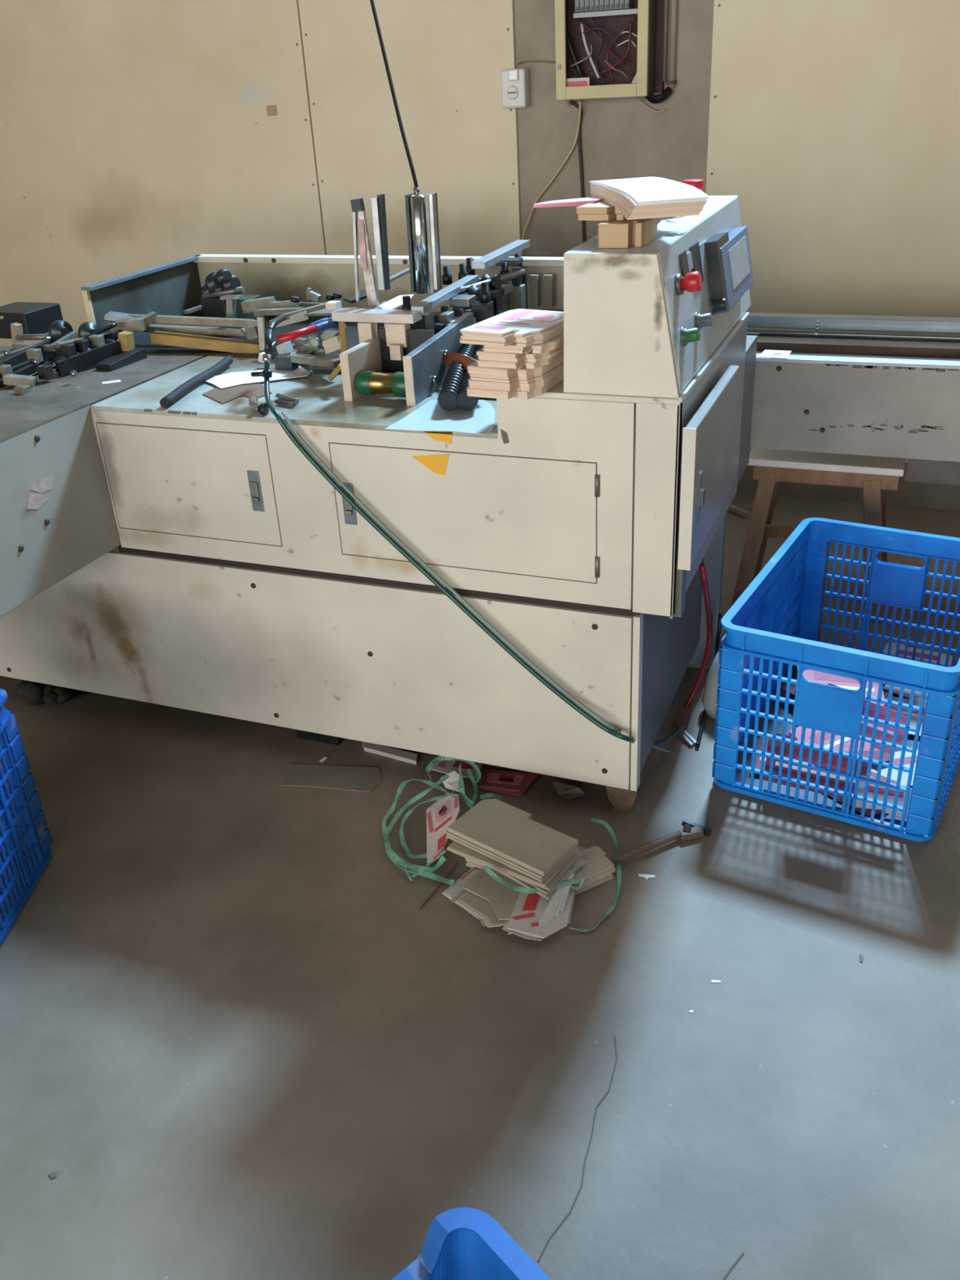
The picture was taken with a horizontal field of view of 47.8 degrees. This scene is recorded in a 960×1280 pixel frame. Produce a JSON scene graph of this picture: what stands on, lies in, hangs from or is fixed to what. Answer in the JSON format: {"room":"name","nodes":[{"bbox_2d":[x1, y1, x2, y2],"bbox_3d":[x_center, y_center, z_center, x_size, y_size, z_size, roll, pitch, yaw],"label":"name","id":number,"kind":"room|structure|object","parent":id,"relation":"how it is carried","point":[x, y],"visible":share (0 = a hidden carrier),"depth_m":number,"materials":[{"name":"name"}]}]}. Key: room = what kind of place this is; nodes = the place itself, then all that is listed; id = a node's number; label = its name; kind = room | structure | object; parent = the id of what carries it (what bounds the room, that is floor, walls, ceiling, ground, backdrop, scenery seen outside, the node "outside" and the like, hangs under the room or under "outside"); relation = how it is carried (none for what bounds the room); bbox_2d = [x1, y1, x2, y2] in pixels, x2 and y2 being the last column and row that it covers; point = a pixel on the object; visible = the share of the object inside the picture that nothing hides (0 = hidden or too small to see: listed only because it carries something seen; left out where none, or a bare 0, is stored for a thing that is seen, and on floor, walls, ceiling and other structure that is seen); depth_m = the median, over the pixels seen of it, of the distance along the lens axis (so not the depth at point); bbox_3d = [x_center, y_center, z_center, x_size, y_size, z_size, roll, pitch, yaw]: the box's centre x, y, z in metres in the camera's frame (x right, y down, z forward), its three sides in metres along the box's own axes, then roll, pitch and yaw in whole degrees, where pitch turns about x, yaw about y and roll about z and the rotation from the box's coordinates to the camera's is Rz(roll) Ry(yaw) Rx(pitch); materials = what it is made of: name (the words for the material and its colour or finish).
{"room":"factory floor","nodes":[
{"label":"factory floor","id":0,"kind":"room"},
{"bbox_2d":[0,492,959,1279],"bbox_3d":[0.021,0.846,1.710,10.000,0.103,6.200,8,30,20],"label":"floor","id":1,"kind":"structure","parent":0,"point":[237,1041],"depth_m":1.92,"materials":[{"name":"concrete"}]},
{"bbox_2d":[0,688,52,946],"bbox_3d":[-1.203,0.451,2.033,0.494,0.420,0.684,-2,28,3],"label":"plastic crate","id":2,"kind":"object","parent":1,"relation":"on","point":[22,864],"visible":1,"depth_m":2.25,"materials":[{"name":"blue plastic"}]},
{"bbox_2d":[15,680,77,706],"bbox_3d":[-1.212,0.146,3.021,0.197,0.069,0.105,8,30,20],"label":"heap","id":3,"kind":"object","parent":1,"relation":"on","point":[34,694],"visible":0.86,"depth_m":2.99,"materials":[{"name":"black"}]},
{"bbox_2d":[48,1171,56,1178],"bbox_3d":[-0.668,0.837,1.695,0.010,0.002,0.011,-17,31,-25],"label":"scrap","id":4,"kind":"object","parent":1,"relation":"on","point":[53,1175],"visible":1,"depth_m":1.69,"materials":[{"name":"white paper"}]},
{"bbox_2d":[61,690,84,704],"bbox_3d":[-1.135,0.159,3.016,0.068,0.004,0.042,-19,32,-26],"label":"grey offcut","id":5,"kind":"object","parent":1,"relation":"on","point":[79,693],"visible":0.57,"depth_m":3.02,"materials":[{"name":"grey"}]},
{"bbox_2d":[320,756,327,762],"bbox_3d":[-0.386,0.295,2.676,0.010,0.001,0.023,17,34,33],"label":"paper scrap","id":6,"kind":"object","parent":1,"relation":"on","point":[324,758],"visible":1,"depth_m":2.68,"materials":[{"name":"white paper"}]},
{"bbox_2d":[0,178,757,812],"bbox_3d":[-0.944,-0.265,2.446,2.810,1.269,2.300,8,30,20],"label":"machine","id":7,"kind":"object","parent":1,"relation":"on","point":[187,553],"depth_m":2.41,"materials":[{"name":"paint"}]},
{"bbox_2d":[160,355,233,408],"bbox_3d":[-0.663,-0.611,2.551,0.029,0.026,0.372,3,29,11],"label":"rod","id":8,"kind":"object","parent":7,"relation":"on","point":[166,402],"visible":1,"depth_m":2.53,"materials":[{"name":"black rubber"}]},
{"bbox_2d":[202,383,271,404],"bbox_3d":[-0.556,-0.564,2.478,0.139,0.002,0.147,-15,30,-21],"label":"board","id":9,"kind":"object","parent":7,"relation":"on","point":[224,395],"visible":0.87,"depth_m":2.48,"materials":[{"name":"brown cardboard"}]},
{"bbox_2d":[205,366,310,388],"bbox_3d":[-0.537,-0.631,2.594,0.247,0.002,0.136,-13,30,-18],"label":"paper sheet","id":10,"kind":"object","parent":7,"relation":"on","point":[233,379],"visible":0.9,"depth_m":2.58,"materials":[{"name":"white paper"}]},
{"bbox_2d":[248,395,268,414],"bbox_3d":[-0.478,-0.505,2.333,0.030,0.026,0.093,-17,31,-24],"label":"pipe fitting","id":11,"kind":"object","parent":7,"relation":"on","point":[260,408],"visible":0.99,"depth_m":2.31,"materials":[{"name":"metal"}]},
{"bbox_2d":[275,399,295,407],"bbox_3d":[-0.424,-0.516,2.363,0.056,0.010,0.010,18,35,35],"label":"pin","id":12,"kind":"object","parent":7,"relation":"on","point":[277,402],"visible":1,"depth_m":2.36,"materials":[{"name":"silver metal"}]},
{"bbox_2d":[275,393,299,404],"bbox_3d":[-0.425,-0.533,2.393,0.013,0.012,0.077,-25,35,-35],"label":"pin","id":13,"kind":"object","parent":7,"relation":"on","point":[291,399],"visible":0.98,"depth_m":2.39,"materials":[{"name":"metal"}]},
{"bbox_2d":[80,253,563,358],"bbox_3d":[-0.334,-0.861,2.923,1.341,0.250,0.538,8,30,20],"label":"tray","id":14,"kind":"object","parent":7,"relation":"on","point":[202,305],"depth_m":2.96,"materials":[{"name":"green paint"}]},
{"bbox_2d":[369,0,419,192],"bbox_3d":[-0.216,-1.324,2.437,0.012,0.555,0.485,-10,29,-12],"label":"hanging cable","id":15,"kind":"object","parent":7,"relation":"attached to","point":[372,4],"visible":0.99,"depth_m":2.42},
{"bbox_2d":[378,293,413,309],"bbox_3d":[-0.201,-0.793,2.550,0.054,0.002,0.200,8,30,20],"label":"paper piece","id":16,"kind":"object","parent":7,"relation":"on","point":[397,301],"visible":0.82,"depth_m":2.54,"materials":[{"name":"white paper"}]},
{"bbox_2d":[384,400,494,435],"bbox_3d":[-0.045,-0.462,2.230,0.221,0.002,0.235,8,30,20],"label":"card","id":17,"kind":"object","parent":7,"relation":"on","point":[429,416],"visible":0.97,"depth_m":2.20,"materials":[{"name":"white paper"}]},
{"bbox_2d":[250,313,679,753],"bbox_3d":[-0.045,-0.190,2.453,0.961,1.005,0.386,8,30,20],"label":"air hose","id":18,"kind":"object","parent":7,"relation":"hanging from","point":[324,324],"visible":0.96,"depth_m":2.30,"materials":[{"name":"green rubber"}]},
{"bbox_2d":[466,366,563,399],"bbox_3d":[0.079,-0.505,2.082,0.139,0.030,0.202,10,31,24],"label":"bundle","id":19,"kind":"object","parent":7,"relation":"on","point":[480,388],"visible":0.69,"depth_m":2.01,"materials":[{"name":"beige cardboard"}]},
{"bbox_2d":[469,361,563,383],"bbox_3d":[0.083,-0.524,2.073,0.133,0.010,0.202,11,31,25],"label":"bundle","id":20,"kind":"object","parent":19,"relation":"on","point":[473,376],"visible":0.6,"depth_m":2.00,"materials":[{"name":"beige cardboard"}]},
{"bbox_2d":[466,355,563,377],"bbox_3d":[0.083,-0.534,2.066,0.137,0.014,0.202,12,32,27],"label":"bundle","id":21,"kind":"object","parent":20,"relation":"on","point":[473,368],"visible":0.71,"depth_m":2.00,"materials":[{"name":"beige cardboard"}]},
{"bbox_2d":[476,351,563,368],"bbox_3d":[0.093,-0.546,2.058,0.127,0.012,0.203,10,31,24],"label":"bundle","id":22,"kind":"object","parent":21,"relation":"on","point":[487,363],"visible":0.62,"depth_m":1.99,"materials":[{"name":"beige cardboard"}]},
{"bbox_2d":[476,343,563,362],"bbox_3d":[0.096,-0.557,2.049,0.130,0.015,0.202,11,31,25],"label":"bundle","id":23,"kind":"object","parent":22,"relation":"on","point":[492,356],"visible":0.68,"depth_m":1.98,"materials":[{"name":"beige cardboard"}]},
{"bbox_2d":[483,333,563,353],"bbox_3d":[0.102,-0.571,2.042,0.127,0.014,0.201,10,31,23],"label":"bundle","id":24,"kind":"object","parent":23,"relation":"on","point":[553,343],"visible":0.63,"depth_m":1.97,"materials":[{"name":"beige cardboard"}]},
{"bbox_2d":[459,326,563,346],"bbox_3d":[0.076,-0.582,2.036,0.151,0.012,0.203,12,32,27],"label":"bundle","id":25,"kind":"object","parent":24,"relation":"on","point":[464,340],"visible":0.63,"depth_m":1.97,"materials":[{"name":"white paper"}]},
{"bbox_2d":[459,308,563,340],"bbox_3d":[0.077,-0.592,2.030,0.150,0.011,0.201,14,32,29],"label":"bundle","id":26,"kind":"object","parent":25,"relation":"on","point":[524,324],"visible":0.93,"depth_m":2.00,"materials":[{"name":"white paper"}]},
{"bbox_2d":[472,310,563,330],"bbox_3d":[0.081,-0.599,2.033,0.146,0.001,0.170,8,30,20],"label":"print","id":27,"kind":"object","parent":26,"relation":"on","point":[510,320],"depth_m":2.02},
{"bbox_2d":[598,217,657,248],"bbox_3d":[0.270,-0.744,1.971,0.086,0.040,0.130,6,29,17],"label":"bundle","id":28,"kind":"object","parent":7,"relation":"on","point":[612,233],"visible":0.83,"depth_m":1.93,"materials":[{"name":"beige cardboard"}]},
{"bbox_2d":[576,200,626,220],"bbox_3d":[0.249,-0.795,2.001,0.098,0.022,0.141,11,31,25],"label":"bundle","id":29,"kind":"object","parent":28,"relation":"on","point":[599,211],"visible":0.52,"depth_m":1.95,"materials":[{"name":"beige cardboard"}]},
{"bbox_2d":[533,196,603,208],"bbox_3d":[0.184,-0.837,2.067,0.138,0.015,0.112,13,32,27],"label":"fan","id":30,"kind":"object","parent":29,"relation":"on","point":[575,202],"visible":0.77,"depth_m":2.04,"materials":[{"name":"paper"}]},
{"bbox_2d":[589,176,709,219],"bbox_3d":[0.297,-0.814,1.987,0.143,0.038,0.339,-7,28,-6],"label":"stack","id":31,"kind":"object","parent":29,"relation":"on","point":[641,197],"visible":0.99,"depth_m":1.87,"materials":[{"name":"white paper"}]},
{"bbox_2d":[657,216,685,224],"bbox_3d":[0.356,-0.823,2.082,0.109,0.037,0.158,8,30,20],"label":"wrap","id":32,"kind":"object","parent":7,"relation":"on","point":[659,220],"visible":0.19,"depth_m":2.04,"materials":[{"name":"white plastic"}]},
{"bbox_2d":[361,741,417,764],"bbox_3d":[-0.225,0.278,2.685,0.173,0.012,0.027,11,31,26],"label":"strip","id":33,"kind":"object","parent":1,"relation":"on","point":[401,755],"visible":0.93,"depth_m":2.67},
{"bbox_2d":[418,862,457,909],"bbox_3d":[-0.085,0.508,2.242,0.004,0.006,0.152,12,32,27],"label":"wire","id":34,"kind":"object","parent":1,"relation":"on","point":[455,864],"visible":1,"depth_m":2.24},
{"bbox_2d":[431,755,482,777],"bbox_3d":[-0.055,0.304,2.604,0.120,0.003,0.072,8,30,20],"label":"printed sheet","id":35,"kind":"object","parent":1,"relation":"on","point":[446,766],"visible":0.58,"depth_m":2.60,"materials":[{"name":"paper"}]},
{"bbox_2d":[442,866,482,918],"bbox_3d":[0.004,0.515,2.219,0.150,0.005,0.156,8,30,20],"label":"printed sheet","id":36,"kind":"object","parent":1,"relation":"on","point":[470,870],"visible":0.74,"depth_m":2.25,"materials":[{"name":"white cardboard"}]},
{"bbox_2d":[445,869,542,941],"bbox_3d":[0.054,0.526,2.176,0.156,0.013,0.252,-26,35,-36],"label":"sheaf","id":37,"kind":"object","parent":36,"relation":"on","point":[481,908],"visible":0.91,"depth_m":2.17,"materials":[{"name":"beige cardboard"}]},
{"bbox_2d":[462,866,524,919],"bbox_3d":[0.038,0.509,2.193,0.148,0.003,0.150,8,30,20],"label":"printed sheet","id":38,"kind":"object","parent":37,"relation":"on","point":[503,899],"visible":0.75,"depth_m":2.19,"materials":[{"name":"beige cardboard"}]},
{"bbox_2d":[506,888,574,938],"bbox_3d":[0.133,0.519,2.159,0.118,0.004,0.199,8,30,20],"label":"printed sheet","id":39,"kind":"object","parent":37,"relation":"on","point":[528,908],"visible":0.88,"depth_m":2.12,"materials":[{"name":"white cardboard"}]},
{"bbox_2d":[537,879,565,928],"bbox_3d":[0.141,0.523,2.141,0.012,0.042,0.155,12,32,26],"label":"sheet","id":40,"kind":"object","parent":39,"relation":"on","point":[552,900],"visible":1,"depth_m":2.13,"materials":[{"name":"white cardboard"}]},
{"bbox_2d":[541,878,567,926],"bbox_3d":[0.148,0.519,2.147,0.012,0.042,0.145,11,31,25],"label":"sheet","id":41,"kind":"object","parent":39,"relation":"on","point":[554,902],"visible":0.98,"depth_m":2.12,"materials":[{"name":"white cardboard"}]},
{"bbox_2d":[545,876,568,924],"bbox_3d":[0.154,0.514,2.152,0.012,0.042,0.135,10,31,24],"label":"sheet","id":42,"kind":"object","parent":39,"relation":"on","point":[557,900],"visible":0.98,"depth_m":2.13,"materials":[{"name":"white cardboard"}]},
{"bbox_2d":[550,875,570,919],"bbox_3d":[0.161,0.510,2.158,0.012,0.042,0.125,9,30,22],"label":"sheet","id":43,"kind":"object","parent":39,"relation":"on","point":[563,891],"visible":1,"depth_m":2.13,"materials":[{"name":"white cardboard"}]},
{"bbox_2d":[555,875,571,915],"bbox_3d":[0.167,0.506,2.163,0.013,0.042,0.115,8,30,20],"label":"sheet","id":44,"kind":"object","parent":39,"relation":"on","point":[557,912],"visible":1,"depth_m":2.14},
{"bbox_2d":[560,871,575,911],"bbox_3d":[0.174,0.501,2.168,0.012,0.042,0.106,6,29,17],"label":"sheet","id":45,"kind":"object","parent":39,"relation":"on","point":[567,893],"visible":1,"depth_m":2.15,"materials":[{"name":"white cardboard"}]},
{"bbox_2d":[391,1207,551,1279],"bbox_3d":[-0.100,0.996,1.123,0.640,0.200,0.480,-24,34,-33],"label":"plastic crate","id":46,"kind":"object","parent":1,"relation":"on","point":[460,1243],"visible":1,"depth_m":1.38,"materials":[{"name":"blue plastic"}]},
{"bbox_2d":[382,755,621,931],"bbox_3d":[0.039,0.416,2.311,0.598,0.090,0.367,18,35,34],"label":"strap","id":47,"kind":"object","parent":1,"relation":"on","point":[425,871],"visible":0.98,"depth_m":2.36,"materials":[{"name":"plastic"}]},
{"bbox_2d":[426,793,459,862],"bbox_3d":[-0.081,0.406,2.365,0.074,0.003,0.239,-4,28,-1],"label":"printed sheet","id":48,"kind":"object","parent":47,"relation":"on","point":[442,813],"visible":0.98,"depth_m":2.38,"materials":[{"name":"white paper"}]},
{"bbox_2d":[440,770,459,791],"bbox_3d":[-0.057,0.331,2.510,0.048,0.017,0.073,-12,29,-16],"label":"printed sheet","id":49,"kind":"object","parent":47,"relation":"on","point":[451,783],"visible":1,"depth_m":2.52,"materials":[{"name":"white paper"}]},
{"bbox_2d":[477,768,539,795],"bbox_3d":[0.061,0.330,2.558,0.135,0.003,0.096,8,30,20],"label":"printed sheet","id":50,"kind":"object","parent":1,"relation":"on","point":[514,783],"visible":0.96,"depth_m":2.55,"materials":[{"name":"paper"}]},
{"bbox_2d":[464,845,586,869],"bbox_3d":[0.106,0.457,2.295,0.236,0.028,0.146,12,32,26],"label":"bundle","id":51,"kind":"object","parent":1,"relation":"on","point":[470,863],"visible":0.1,"depth_m":2.28,"materials":[{"name":"beige cardboard"}]},
{"bbox_2d":[491,857,586,899],"bbox_3d":[0.091,0.445,2.260,0.245,0.024,0.146,21,37,38],"label":"bundle","id":52,"kind":"object","parent":51,"relation":"on","point":[580,862],"visible":0.23,"depth_m":2.18,"materials":[{"name":"beige cardboard"}]},
{"bbox_2d":[446,840,581,890],"bbox_3d":[0.074,0.430,2.240,0.242,0.018,0.153,15,33,31],"label":"bundle","id":53,"kind":"object","parent":52,"relation":"on","point":[455,847],"visible":0.35,"depth_m":2.19,"materials":[{"name":"beige cardboard"}]},
{"bbox_2d":[446,798,577,882],"bbox_3d":[0.069,0.405,2.237,0.249,0.026,0.140,18,35,35],"label":"bundle","id":54,"kind":"object","parent":53,"relation":"on","point":[507,834],"visible":1,"depth_m":2.21,"materials":[{"name":"beige cardboard"}]},
{"bbox_2d":[507,893,575,934],"bbox_3d":[0.139,0.527,2.184,0.114,0.003,0.223,8,30,20],"label":"printed sheet","id":55,"kind":"object","parent":1,"relation":"on","point":[572,904],"visible":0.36,"depth_m":2.15,"materials":[{"name":"white cardboard"}]},
{"bbox_2d":[552,781,584,799],"bbox_3d":[0.195,0.344,2.498,0.039,0.015,0.087,-27,36,-37],"label":"printed sheet","id":56,"kind":"object","parent":1,"relation":"on","point":[568,792],"visible":1,"depth_m":2.49,"materials":[{"name":"paper"}]},
{"bbox_2d":[572,846,615,894],"bbox_3d":[0.216,0.475,2.236,0.112,0.040,0.074,-17,31,-24],"label":"bundle","id":57,"kind":"object","parent":1,"relation":"on","point":[597,869],"visible":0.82,"depth_m":2.22,"materials":[{"name":"beige cardboard"}]},
{"bbox_2d":[638,873,654,879],"bbox_3d":[0.344,0.490,2.238,0.034,0.002,0.016,2,28,10],"label":"paper scrap","id":58,"kind":"object","parent":1,"relation":"on","point":[646,877],"visible":1,"depth_m":2.24,"materials":[{"name":"white paper"}]},
{"bbox_2d":[607,818,711,863],"bbox_3d":[0.333,0.439,2.298,0.349,0.040,0.057,-15,30,-20],"label":"tool","id":59,"kind":"object","parent":1,"relation":"on","point":[691,830],"visible":0.73,"depth_m":2.32,"materials":[{"name":"metal"}]},
{"bbox_2d":[672,705,696,746],"bbox_3d":[0.506,0.213,2.697,0.055,0.037,0.137,-2,28,3],"label":"bracket","id":60,"kind":"object","parent":1,"relation":"on","point":[682,716],"visible":0.94,"depth_m":2.69,"materials":[{"name":"metal"}]},
{"bbox_2d":[684,563,711,706],"bbox_3d":[0.557,-0.038,2.720,0.065,0.450,0.308,8,30,20],"label":"cable","id":61,"kind":"object","parent":60,"relation":"attached to","point":[702,566],"visible":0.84,"depth_m":2.80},
{"bbox_2d":[695,613,722,747],"bbox_3d":[0.587,0.094,2.770,0.015,0.169,0.411,6,29,17],"label":"cable","id":62,"kind":"object","parent":1,"relation":"on","point":[718,630],"visible":0.55,"depth_m":2.89,"materials":[{"name":"rubber"}]},
{"bbox_2d":[701,651,720,719],"bbox_3d":[0.612,0.100,2.731,0.097,0.208,0.105,8,30,20],"label":"clear bag","id":63,"kind":"object","parent":1,"relation":"on","point":[708,701],"visible":0.23,"depth_m":2.72,"materials":[{"name":"plastic"}]},
{"bbox_2d":[711,979,720,982],"bbox_3d":[0.430,0.623,1.978,0.017,0.001,0.006,1,28,8],"label":"paper scrap","id":64,"kind":"object","parent":1,"relation":"on","point":[712,980],"visible":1,"depth_m":1.98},
{"bbox_2d":[728,503,748,515],"bbox_3d":[0.935,-0.476,3.948,0.020,0.008,0.110,-15,30,-21],"label":"pale offcut","id":65,"kind":"object","parent":1,"relation":"on","point":[731,506],"visible":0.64,"depth_m":3.94,"materials":[{"name":"beige wood"}]},
{"bbox_2d":[731,448,906,621],"bbox_3d":[1.010,-0.341,3.242,0.438,0.464,0.274,8,30,20],"label":"wooden stool","id":66,"kind":"object","parent":1,"relation":"on","point":[875,475],"visible":0.62,"depth_m":3.10,"materials":[{"name":"brown wood"}]},
{"bbox_2d":[711,517,959,841],"bbox_3d":[0.898,0.058,2.543,0.494,0.420,0.684,13,32,28],"label":"plastic crate","id":67,"kind":"object","parent":1,"relation":"on","point":[771,628],"visible":1,"depth_m":2.37,"materials":[{"name":"blue plastic"}]},
{"bbox_2d":[749,736,768,774],"bbox_3d":[0.725,0.285,2.537,0.170,0.021,0.153,6,30,18],"label":"carton blank","id":68,"kind":"object","parent":67,"relation":"in","point":[759,742],"visible":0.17,"depth_m":2.56,"materials":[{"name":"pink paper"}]},
{"bbox_2d":[827,771,896,816],"bbox_3d":[0.848,0.329,2.439,0.146,0.025,0.189,-21,32,-29],"label":"carton blank","id":69,"kind":"object","parent":68,"relation":"on","point":[868,811],"visible":0.15,"depth_m":2.38,"materials":[{"name":"white paper"}]},
{"bbox_2d":[780,678,796,695],"bbox_3d":[0.877,0.131,2.726,0.157,0.022,0.209,-15,30,-21],"label":"carton blank","id":70,"kind":"object","parent":67,"relation":"in","point":[793,686],"visible":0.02,"depth_m":2.77,"materials":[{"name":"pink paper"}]},
{"bbox_2d":[796,665,885,706],"bbox_3d":[0.890,0.111,2.679,0.200,0.030,0.176,3,29,11],"label":"carton blank","id":71,"kind":"object","parent":70,"relation":"on","point":[811,675],"visible":0.3,"depth_m":2.69,"materials":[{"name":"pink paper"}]},
{"bbox_2d":[763,732,867,804],"bbox_3d":[0.743,0.284,2.398,0.220,0.128,0.024,12,31,26],"label":"carton blank","id":72,"kind":"object","parent":67,"relation":"in","point":[778,744],"visible":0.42,"depth_m":2.40,"materials":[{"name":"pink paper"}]},
{"bbox_2d":[826,683,906,753],"bbox_3d":[0.811,0.167,2.313,0.194,0.107,0.032,19,35,35],"label":"carton blank","id":73,"kind":"object","parent":67,"relation":"in","point":[882,710],"visible":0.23,"depth_m":2.29,"materials":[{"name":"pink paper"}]},
{"bbox_2d":[855,775,911,819],"bbox_3d":[0.875,0.340,2.344,0.120,0.081,0.019,9,30,22],"label":"carton blank","id":74,"kind":"object","parent":67,"relation":"in","point":[861,784],"visible":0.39,"depth_m":2.34,"materials":[{"name":"pink cardboard"}]},
{"bbox_2d":[871,749,918,786],"bbox_3d":[0.977,0.294,2.492,0.160,0.012,0.141,-7,28,-7],"label":"carton blank","id":75,"kind":"object","parent":67,"relation":"on","point":[897,755],"visible":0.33,"depth_m":2.49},
{"bbox_2d":[787,732,890,762],"bbox_3d":[0.842,0.249,2.539,0.208,0.026,0.157,-10,29,-12],"label":"carton blank","id":76,"kind":"object","parent":75,"relation":"on","point":[876,753],"visible":0.18,"depth_m":2.51,"materials":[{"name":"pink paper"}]},
{"bbox_2d":[789,726,879,751],"bbox_3d":[0.837,0.236,2.553,0.170,0.029,0.152,-17,31,-24],"label":"carton blank","id":77,"kind":"object","parent":76,"relation":"on","point":[798,730],"visible":0.32,"depth_m":2.55,"materials":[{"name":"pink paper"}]},
{"bbox_2d":[883,691,926,736],"bbox_3d":[1.054,0.187,2.673,0.200,0.021,0.177,7,30,19],"label":"carton blank","id":78,"kind":"object","parent":67,"relation":"on","point":[914,715],"visible":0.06,"depth_m":2.69,"materials":[{"name":"white cardboard"}]},
{"bbox_2d":[882,684,927,702],"bbox_3d":[1.137,0.132,2.758,0.112,0.018,0.194,-27,36,-37],"label":"carton blank","id":79,"kind":"object","parent":78,"relation":"on","point":[917,695],"visible":0.02,"depth_m":2.76,"materials":[{"name":"grey cardboard"}]},
{"bbox_2d":[883,642,952,665],"bbox_3d":[1.161,0.052,2.885,0.176,0.012,0.124,13,32,28],"label":"carton blank","id":80,"kind":"object","parent":67,"relation":"in","point":[901,651],"visible":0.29,"depth_m":2.91,"materials":[{"name":"cardboard"}]},
{"bbox_2d":[743,311,959,462],"bbox_3d":[1.484,-0.466,3.069,1.560,0.790,0.431,8,30,20],"label":"conveyor","id":81,"kind":"object","parent":1,"relation":"on","point":[859,397],"visible":0.87,"depth_m":2.96,"materials":[{"name":"grey metal"}]},
{"bbox_2d":[758,349,791,358],"bbox_3d":[0.810,-0.786,2.981,0.079,0.002,0.088,8,30,20],"label":"paper tag","id":82,"kind":"object","parent":81,"relation":"on","point":[766,353],"visible":1,"depth_m":2.98,"materials":[{"name":"white paper"}]},
{"bbox_2d":[904,458,959,485],"bbox_3d":[1.318,-0.467,2.972,0.280,0.090,0.010,8,30,20],"label":"panel","id":83,"kind":"object","parent":81,"relation":"hanging from","point":[926,471],"visible":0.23,"depth_m":3.00,"materials":[{"name":"white metal"}]},
{"bbox_2d":[859,954,863,962],"bbox_3d":[0.706,0.590,2.009,0.008,0.002,0.020,8,30,20],"label":"twig","id":84,"kind":"object","parent":1,"relation":"on","point":[861,957],"visible":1,"depth_m":2.01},
{"bbox_2d":[0,0,959,510],"bbox_3d":[1.025,-2.528,3.146,10.000,4.400,0.170,8,30,20],"label":"wall","id":85,"kind":"structure","parent":0,"point":[135,135],"depth_m":3.93,"materials":[{"name":"beige paint"}]},
{"bbox_2d":[500,67,529,108],"bbox_3d":[0.121,-1.919,3.772,0.090,0.122,0.062,8,30,20],"label":"switch box","id":86,"kind":"object","parent":85,"relation":"attached to","point":[514,82],"visible":1,"depth_m":3.75,"materials":[{"name":"white plastic"}]},
{"bbox_2d":[516,60,554,65],"bbox_3d":[0.192,-1.984,3.725,0.136,0.013,0.023,6,29,17],"label":"wire","id":87,"kind":"object","parent":86,"relation":"attached to","point":[526,61],"visible":1,"depth_m":3.73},
{"bbox_2d":[568,99,586,242],"bbox_3d":[0.346,-1.643,3.844,0.056,0.491,0.019,-5,28,-4],"label":"cable","id":88,"kind":"object","parent":85,"relation":"attached to","point":[571,102],"visible":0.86,"depth_m":3.83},
{"bbox_2d":[554,0,664,100],"bbox_3d":[0.422,-2.043,3.519,0.336,0.503,0.134,8,30,20],"label":"box","id":89,"kind":"object","parent":85,"relation":"attached to","point":[604,48],"visible":1,"depth_m":3.57,"materials":[{"name":"metal"}]},
{"bbox_2d":[520,100,582,256],"bbox_3d":[0.251,-1.614,3.890,0.249,0.567,0.034,8,30,20],"label":"cable","id":90,"kind":"object","parent":89,"relation":"hanging from","point":[545,188],"visible":0.9,"depth_m":3.86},
{"bbox_2d":[563,98,580,107],"bbox_3d":[0.319,-1.849,3.735,0.061,0.028,0.021,8,30,20],"label":"wire","id":91,"kind":"object","parent":89,"relation":"hanging from","point":[565,101],"visible":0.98,"depth_m":3.74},
{"bbox_2d":[635,96,665,112],"bbox_3d":[0.575,-1.803,3.651,0.100,0.052,0.010,2,28,10],"label":"wire","id":92,"kind":"object","parent":89,"relation":"hanging from","point":[637,97],"visible":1,"depth_m":3.65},
{"bbox_2d":[644,86,672,103],"bbox_3d":[0.594,-1.812,3.609,0.101,0.050,0.028,-12,29,-15],"label":"hose","id":93,"kind":"object","parent":89,"relation":"attached to","point":[651,98],"visible":0.95,"depth_m":3.60,"materials":[{"name":"rubber"}]},
{"bbox_2d":[662,0,677,88],"bbox_3d":[0.610,-2.112,3.466,0.051,0.622,0.029,8,30,20],"label":"conduit pipe","id":94,"kind":"object","parent":85,"relation":"attached to","point":[673,4],"visible":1,"depth_m":3.54,"materials":[{"name":"beige plastic"}]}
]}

